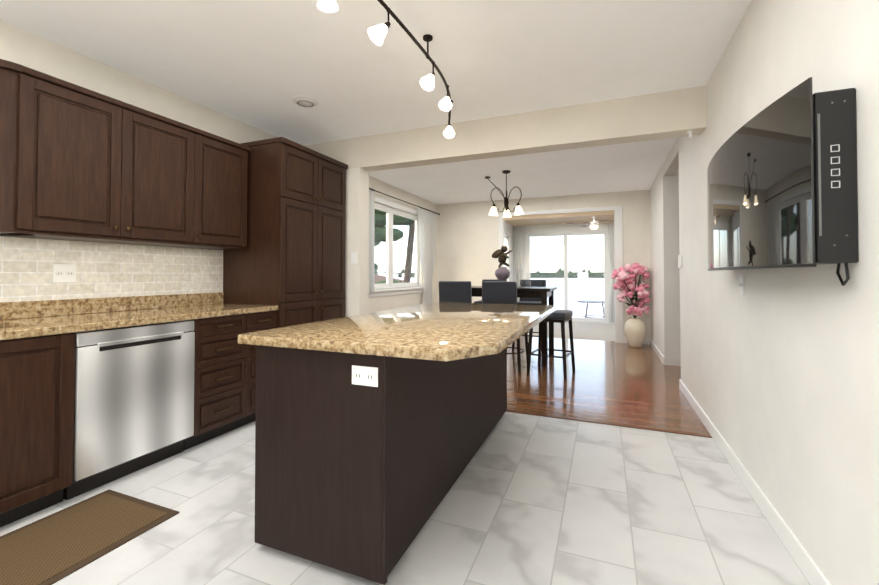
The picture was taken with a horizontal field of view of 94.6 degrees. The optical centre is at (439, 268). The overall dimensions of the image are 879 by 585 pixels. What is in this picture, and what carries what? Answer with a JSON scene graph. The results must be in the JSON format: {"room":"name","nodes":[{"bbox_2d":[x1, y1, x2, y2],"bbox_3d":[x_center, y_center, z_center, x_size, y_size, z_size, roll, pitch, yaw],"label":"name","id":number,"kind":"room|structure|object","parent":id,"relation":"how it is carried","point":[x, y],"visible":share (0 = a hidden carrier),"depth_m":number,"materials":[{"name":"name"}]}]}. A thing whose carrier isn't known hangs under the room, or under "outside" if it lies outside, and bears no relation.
{"room":"dining room and kitchen","nodes":[
{"label":"dining room and kitchen","id":0,"kind":"room"},
{"bbox_2d":[0,20,436,312],"bbox_3d":[-1.844,-0.067,4.036,0.130,2.620,9.530,0,-1,22],"label":"wall","id":1,"kind":"structure","parent":0,"point":[29,50],"depth_m":3.02,"materials":[{"name":"paint"}]},
{"bbox_2d":[0,59,15,234],"bbox_3d":[-2.297,-0.628,2.151,0.241,0.861,0.220,0,-1,22],"label":"upper cabinet","id":2,"kind":"object","parent":1,"relation":"attached to","point":[7,68],"depth_m":2.09,"materials":[{"name":"brown wood"}]},
{"bbox_2d":[8,63,203,246],"bbox_3d":[-2.150,-0.620,2.650,0.342,0.861,1.035,0,-1,22],"label":"upper cabinet","id":3,"kind":"object","parent":1,"relation":"attached to","point":[79,163],"depth_m":2.45,"materials":[{"name":"brown wood"}]},
{"bbox_2d":[0,236,222,301],"bbox_3d":[-2.729,0.049,1.670,0.003,0.510,4.204,0,-1,22],"label":"tile backsplash","id":4,"kind":"structure","parent":1,"relation":"attached to","point":[104,270],"depth_m":2.75,"materials":[{"name":"beige tile"}]},
{"bbox_2d":[52,264,75,282],"bbox_3d":[-2.363,0.034,2.556,0.009,0.115,0.120,0,-1,22],"label":"outlet","id":5,"kind":"object","parent":4,"relation":"attached to","point":[64,273],"visible":1,"depth_m":2.55,"materials":[{"name":"white plastic"}]},
{"bbox_2d":[196,131,250,249],"bbox_3d":[-1.898,-0.610,3.271,0.342,0.861,0.545,0,-1,22],"label":"upper cabinet","id":6,"kind":"object","parent":1,"relation":"attached to","point":[225,160],"depth_m":3.26,"materials":[{"name":"brown wood"}]},
{"bbox_2d":[369,197,423,296],"bbox_3d":[-0.722,-0.309,6.698,0.135,1.490,2.080,0,-1,22],"label":"dining room window","id":7,"kind":"structure","parent":1,"relation":"in","point":[388,287],"depth_m":6.63,"materials":[{"name":"white"}]},
{"bbox_2d":[369,187,439,214],"bbox_3d":[-0.585,-1.112,6.850,0.104,0.040,2.940,0,-1,22],"label":"curtain rod","id":8,"kind":"object","parent":1,"relation":"attached to","point":[404,201],"visible":0.71,"depth_m":6.78,"materials":[{"name":"brown metal"}]},
{"bbox_2d":[369,190,374,292],"bbox_3d":[-0.998,-0.380,5.732,0.044,1.460,0.300,0,-1,22],"label":"curtain","id":9,"kind":"object","parent":8,"relation":"hanging from","point":[371,234],"visible":0.48,"depth_m":5.78,"materials":[{"name":"white fabric"}]},
{"bbox_2d":[418,208,436,303],"bbox_3d":[-0.219,0.096,7.648,0.056,2.350,0.850,0,-1,22],"label":"curtain","id":10,"kind":"object","parent":8,"relation":"hanging from","point":[427,220],"visible":0.83,"depth_m":7.64,"materials":[{"name":"white fabric"}]},
{"bbox_2d":[345,168,368,316],"bbox_3d":[-1.171,0.099,4.457,0.800,2.300,0.180,0,-1,22],"label":"wall post","id":11,"kind":"object","parent":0,"point":[357,242],"visible":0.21,"depth_m":4.27,"materials":[{"name":"paint"}]},
{"bbox_2d":[351,253,356,263],"bbox_3d":[-0.896,-0.104,4.246,0.072,0.116,0.008,0,-1,22],"label":"light switch","id":12,"kind":"object","parent":11,"relation":"attached to","point":[353,258],"visible":1,"depth_m":4.24,"materials":[{"name":"white plastic"}]},
{"bbox_2d":[0,0,751,204],"bbox_3d":[-0.005,-1.430,3.243,4.150,0.080,9.660,0,-1,22],"label":"ceiling","id":13,"kind":"structure","parent":0,"point":[259,64],"depth_m":2.73,"materials":[{"name":"paint"}]},
{"bbox_2d":[292,96,317,106],"bbox_3d":[-1.115,-1.376,3.368,0.210,0.023,0.210,0,-1,22],"label":"ceiling vent","id":14,"kind":"object","parent":13,"relation":"in","point":[304,101],"visible":1,"depth_m":3.33,"materials":[{"name":"white"}]},
{"bbox_2d":[317,0,454,137],"bbox_3d":[-0.227,-1.237,2.398,0.308,0.333,2.375,0,-1,22],"label":"track light","id":15,"kind":"object","parent":13,"relation":"attached to","point":[377,34],"visible":1,"depth_m":2.33,"materials":[{"name":"white glass"}]},
{"bbox_2d":[485,170,523,217],"bbox_3d":[0.892,-1.037,5.694,0.626,0.627,0.464,0,-1,22],"label":"dining chandelier","id":16,"kind":"object","parent":13,"relation":"hanging from","point":[518,211],"visible":1,"depth_m":5.61,"materials":[{"name":"brown metal"}]},
{"bbox_2d":[0,412,809,584],"bbox_3d":[-0.818,1.227,1.193,4.150,0.060,5.330,0,-1,22],"label":"floor","id":17,"kind":"structure","parent":0,"point":[533,500],"depth_m":1.93,"materials":[{"name":"tile"}]},
{"bbox_2d":[0,489,178,584],"bbox_3d":[-1.873,1.193,1.292,0.560,0.010,1.760,0,-1,22],"label":"kitchen mat","id":18,"kind":"object","parent":17,"relation":"on","point":[53,548],"visible":1,"depth_m":1.81,"materials":[{"name":"brown"}]},
{"bbox_2d":[63,320,194,499],"bbox_3d":[-2.011,0.782,2.493,0.601,0.872,0.654,0,-1,22],"label":"dishwasher","id":19,"kind":"object","parent":17,"relation":"on","point":[133,398],"visible":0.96,"depth_m":2.32,"materials":[{"name":"silver metal"}]},
{"bbox_2d":[184,314,247,449],"bbox_3d":[-1.840,0.788,3.006,0.632,0.878,0.420,0,-1,22],"label":"base cabinet","id":20,"kind":"object","parent":17,"relation":"on","point":[220,363],"depth_m":2.87,"materials":[{"name":"brown wood"}]},
{"bbox_2d":[0,292,277,340],"bbox_3d":[-2.428,0.250,1.545,0.646,0.140,4.204,0,-1,22],"label":"countertop","id":21,"kind":"structure","parent":20,"relation":"on","point":[23,319],"depth_m":2.55,"materials":[{"name":"stone"}]},
{"bbox_2d":[248,311,276,423],"bbox_3d":[-1.703,0.793,3.345,0.632,0.878,0.310,0,-1,22],"label":"base cabinet","id":22,"kind":"object","parent":17,"relation":"on","point":[260,321],"depth_m":3.16,"materials":[{"name":"brown wood"}]},
{"bbox_2d":[223,137,347,327],"bbox_3d":[-1.440,0.073,3.933,0.687,2.335,0.952,0,-1,22],"label":"pantry cabinet","id":23,"kind":"object","parent":17,"relation":"on","point":[289,261],"visible":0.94,"depth_m":3.56,"materials":[{"name":"brown wood"}]},
{"bbox_2d":[255,345,506,584],"bbox_3d":[-0.105,0.777,2.579,0.637,0.884,2.080,0,-1,22],"label":"kitchen island","id":24,"kind":"object","parent":17,"relation":"on","point":[356,480],"visible":0.73,"depth_m":1.65,"materials":[{"name":"black wood"}]},
{"bbox_2d":[352,365,377,386],"bbox_3d":[-0.283,0.407,1.529,0.115,0.072,0.009,0,-1,22],"label":"outlet","id":25,"kind":"object","parent":24,"relation":"attached to","point":[364,376],"visible":1,"depth_m":1.53,"materials":[{"name":"white plastic"}]},
{"bbox_2d":[238,302,556,361],"bbox_3d":[0.055,0.312,2.519,1.075,0.040,2.185,0,-1,22],"label":"island countertop","id":26,"kind":"structure","parent":24,"relation":"on","point":[442,331],"depth_m":1.76,"materials":[{"name":"stone"}]},
{"bbox_2d":[506,409,711,437],"bbox_3d":[0.183,1.233,3.666,3.890,0.008,0.045,0,-1,22],"label":"trim","id":27,"kind":"structure","parent":17,"relation":"on","point":[619,424],"depth_m":3.19,"materials":[{"name":"brown wood"}]},
{"bbox_2d":[304,85,705,171],"bbox_3d":[0.261,-1.220,3.898,3.890,0.320,0.180,0,-1,22],"label":"header beam","id":28,"kind":"structure","parent":0,"point":[666,114],"depth_m":3.58,"materials":[{"name":"paint"}]},
{"bbox_2d":[687,130,692,137],"bbox_3d":[1.954,-1.041,3.159,0.036,0.060,0.049,0,-1,22],"label":"sensor","id":29,"kind":"object","parent":28,"relation":"attached to","point":[690,132],"visible":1,"depth_m":3.15,"materials":[{"name":"white plastic"}]},
{"bbox_2d":[505,222,512,281],"bbox_3d":[1.347,0.099,9.371,0.120,2.460,2.760,0,-1,22],"label":"wall","id":30,"kind":"structure","parent":0,"point":[508,228],"depth_m":10.38,"materials":[{"name":"white paint"}]},
{"bbox_2d":[505,235,508,280],"bbox_3d":[1.376,-0.120,9.460,0.070,1.400,1.900,0,-1,22],"label":"sunroom window","id":31,"kind":"structure","parent":30,"relation":"in","point":[507,245],"depth_m":10.30,"materials":[{"name":"white"}]},
{"bbox_2d":[437,190,650,338],"bbox_3d":[1.783,-0.009,7.637,4.150,2.620,0.130,0,-1,22],"label":"wall","id":32,"kind":"structure","parent":0,"point":[467,240],"depth_m":7.88,"materials":[{"name":"paint"}]},
{"bbox_2d":[498,206,623,342],"bbox_3d":[2.182,0.113,7.475,2.190,2.370,0.168,0,-1,22],"label":"door frame","id":33,"kind":"structure","parent":32,"relation":"attached to","point":[617,212],"depth_m":7.15,"materials":[{"name":"white wood"}]},
{"bbox_2d":[624,337,648,344],"bbox_3d":[3.354,1.239,6.903,0.400,0.100,0.014,0,-1,22],"label":"baseboard","id":34,"kind":"structure","parent":32,"relation":"attached to","point":[646,341],"depth_m":6.85,"materials":[{"name":"white wood"}]},
{"bbox_2d":[505,216,613,225],"bbox_3d":[3.074,-1.181,8.779,3.800,0.080,2.920,0,-1,22],"label":"ceiling","id":35,"kind":"structure","parent":0,"point":[554,221],"depth_m":9.76,"materials":[{"name":"beige"}]},
{"bbox_2d":[566,216,613,229],"bbox_3d":[3.365,-0.990,8.831,0.957,0.300,0.957,-1,-1,42],"label":"ceiling fan","id":36,"kind":"object","parent":35,"relation":"hanging from","point":[593,225],"visible":0.94,"depth_m":8.79,"materials":[{"name":"white"}]},
{"bbox_2d":[513,221,614,323],"bbox_3d":[3.588,0.109,10.028,3.780,2.460,0.120,0,-1,22],"label":"wall","id":37,"kind":"structure","parent":0,"point":[552,229],"depth_m":10.13,"materials":[{"name":"white"}]},
{"bbox_2d":[513,227,525,301],"bbox_3d":[2.074,0.122,10.512,0.330,2.350,0.050,0,-1,22],"label":"curtain","id":38,"kind":"object","parent":37,"relation":"attached to","point":[519,239],"visible":0.44,"depth_m":10.52,"materials":[{"name":"white fabric"}]},
{"bbox_2d":[528,232,606,320],"bbox_3d":[3.174,0.202,10.178,1.900,2.160,0.109,0,-1,22],"label":"slider","id":39,"kind":"object","parent":37,"relation":"attached to","point":[565,270],"visible":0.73,"depth_m":10.14,"materials":[{"name":"white"}]},
{"bbox_2d":[608,224,614,321],"bbox_3d":[4.205,0.108,9.649,0.350,2.350,0.050,0,-1,22],"label":"curtain","id":40,"kind":"object","parent":37,"relation":"attached to","point":[612,261],"visible":0.4,"depth_m":9.68,"materials":[{"name":"white fabric"}]},
{"bbox_2d":[528,322,614,340],"bbox_3d":[3.077,1.349,8.748,3.800,0.060,2.900,0,-1,22],"label":"floor","id":41,"kind":"structure","parent":0,"point":[595,331],"depth_m":8.42,"materials":[{"name":"beige"}]},
{"bbox_2d":[507,336,709,434],"bbox_3d":[0.998,1.299,5.679,4.150,0.060,4.350,0,-1,22],"label":"floor","id":42,"kind":"structure","parent":0,"point":[614,382],"depth_m":4.27,"materials":[{"name":"brown wood"}]},
{"bbox_2d":[439,281,471,302],"bbox_3d":[0.288,0.715,5.334,0.486,1.098,0.566,0,-1,22],"label":"bar stool","id":43,"kind":"object","parent":42,"relation":"on","point":[455,291],"visible":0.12,"depth_m":5.08,"materials":[{"name":"brown wood"}]},
{"bbox_2d":[474,279,506,302],"bbox_3d":[0.848,0.738,6.715,0.486,1.098,0.566,0,-1,22],"label":"bar stool","id":44,"kind":"object","parent":42,"relation":"on","point":[480,301],"visible":0.15,"depth_m":6.94,"materials":[{"name":"brown wood"}]},
{"bbox_2d":[482,281,527,372],"bbox_3d":[0.828,0.712,5.104,0.486,1.098,0.566,0,-1,26],"label":"bar stool","id":45,"kind":"object","parent":42,"relation":"on","point":[499,292],"visible":0.38,"depth_m":4.87,"materials":[{"name":"brown wood"}]},
{"bbox_2d":[471,286,556,365],"bbox_3d":[0.887,0.772,5.878,1.500,1.000,0.900,0,-1,22],"label":"pub table","id":46,"kind":"object","parent":42,"relation":"on","point":[543,293],"visible":0.38,"depth_m":5.34,"materials":[{"name":"brown wood"}]},
{"bbox_2d":[492,245,511,280],"bbox_3d":[0.883,-0.028,5.753,0.265,0.594,0.220,0,-1,22],"label":"cherub statue","id":47,"kind":"object","parent":46,"relation":"on","point":[502,273],"visible":0.83,"depth_m":5.70,"materials":[{"name":"grey stone"}]},
{"bbox_2d":[515,269,531,286],"bbox_3d":[1.187,0.139,5.731,0.226,0.260,0.184,0,-1,22],"label":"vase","id":48,"kind":"object","parent":46,"relation":"on","point":[521,278],"visible":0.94,"depth_m":5.73,"materials":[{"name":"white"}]},
{"bbox_2d":[512,280,545,352],"bbox_3d":[1.450,0.734,6.471,0.486,1.098,0.566,0,-1,22],"label":"bar stool","id":49,"kind":"object","parent":42,"relation":"on","point":[532,301],"visible":0.21,"depth_m":6.63,"materials":[{"name":"brown wood"}]},
{"bbox_2d":[527,310,574,379],"bbox_3d":[1.343,0.884,4.872,0.466,0.746,0.486,-1,-1,30],"label":"bar stool","id":50,"kind":"object","parent":42,"relation":"on","point":[562,317],"visible":0.77,"depth_m":4.77,"materials":[{"name":"brown wood"}]},
{"bbox_2d":[611,263,650,346],"bbox_3d":[3.151,0.596,6.670,0.599,1.377,0.545,0,-1,22],"label":"vase","id":51,"kind":"object","parent":42,"relation":"on","point":[634,326],"visible":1,"depth_m":6.59,"materials":[{"name":"beige ceramic"}]},
{"bbox_2d":[674,173,680,365],"bbox_3d":[3.832,0.008,5.011,1.620,2.500,0.100,0,-1,22],"label":"wall","id":52,"kind":"structure","parent":0,"point":[677,253],"depth_m":5.25,"materials":[{"name":"paint"}]},
{"bbox_2d":[650,0,878,584],"bbox_3d":[1.882,-0.092,2.527,0.130,2.620,9.530,0,-1,22],"label":"wall","id":53,"kind":"structure","parent":0,"point":[780,373],"depth_m":1.70,"materials":[{"name":"paint"}]},
{"bbox_2d":[649,339,664,364],"bbox_3d":[3.242,1.226,6.066,0.019,0.100,1.650,0,-1,22],"label":"baseboard","id":54,"kind":"structure","parent":53,"relation":"attached to","point":[659,354],"depth_m":5.88,"materials":[{"name":"white"}]},
{"bbox_2d":[678,255,681,267],"bbox_3d":[2.438,-0.071,4.109,0.024,0.130,0.080,0,-1,22],"label":"light switch","id":55,"kind":"object","parent":53,"relation":"attached to","point":[679,261],"visible":0.98,"depth_m":4.08,"materials":[{"name":"white plastic"}]},
{"bbox_2d":[738,275,743,294],"bbox_3d":[1.717,0.095,2.305,0.009,0.115,0.088,0,-1,22],"label":"outlet","id":56,"kind":"object","parent":53,"relation":"attached to","point":[741,284],"visible":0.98,"depth_m":2.30,"materials":[{"name":"white plastic"}]},
{"bbox_2d":[679,379,831,584],"bbox_3d":[1.256,1.146,1.153,0.013,0.100,6.550,0,-1,22],"label":"baseboard","id":57,"kind":"structure","parent":53,"relation":"attached to","point":[810,569],"depth_m":1.95,"materials":[{"name":"white"}]},
{"bbox_2d":[707,77,858,285],"bbox_3d":[1.459,-0.265,1.919,0.194,0.663,1.390,0,-1,22],"label":"television","id":58,"kind":"object","parent":53,"relation":"attached to","point":[782,191],"visible":1,"depth_m":1.39,"materials":[{"name":"black"}]},
{"label":"outside","id":59,"kind":"structure","parent":0,"visible":0},
{"bbox_2d":[374,274,403,282],"bbox_3d":[-7.205,1.635,29.847,10.800,2.450,8.800,0,-1,22],"label":"neighbouring house","id":60,"kind":"structure","parent":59,"point":[378,277],"depth_m":31.64,"materials":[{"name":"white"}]},
{"bbox_2d":[397,278,603,318],"bbox_3d":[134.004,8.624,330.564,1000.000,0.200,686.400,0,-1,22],"label":"lake","id":61,"kind":"structure","parent":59,"point":[594,307],"depth_m":65.36,"materials":[{"name":"white"}]},
{"bbox_2d":[374,268,603,277],"bbox_3d":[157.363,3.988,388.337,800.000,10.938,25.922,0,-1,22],"label":"treeline","id":62,"kind":"object","parent":61,"relation":"on","point":[534,275],"depth_m":409.35,"materials":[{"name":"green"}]},
{"bbox_3d":[4.853,1.717,11.130,5.600,0.120,2.840,0,-1,22],"label":"deck","id":63,"kind":"object","parent":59,"visible":0},
{"bbox_2d":[577,300,603,317],"bbox_3d":[4.539,1.319,11.825,1.000,0.703,1.000,0,-1,22],"label":"patio table","id":64,"kind":"object","parent":63,"relation":"on","point":[588,301],"depth_m":11.78,"materials":[{"name":"grey metal"}]},
{"bbox_3d":[-31.641,2.575,6.008,56.580,0.200,47.500,0,-1,22],"label":"yard","id":65,"kind":"structure","parent":0,"visible":0},
{"bbox_2d":[374,209,414,283],"bbox_3d":[-5.868,-4.579,30.994,11.015,15.085,42.206,0,-1,-10],"label":"trees","id":66,"kind":"object","parent":65,"relation":"on","point":[409,222],"depth_m":14.13,"materials":[{"name":"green plant"}]}
]}

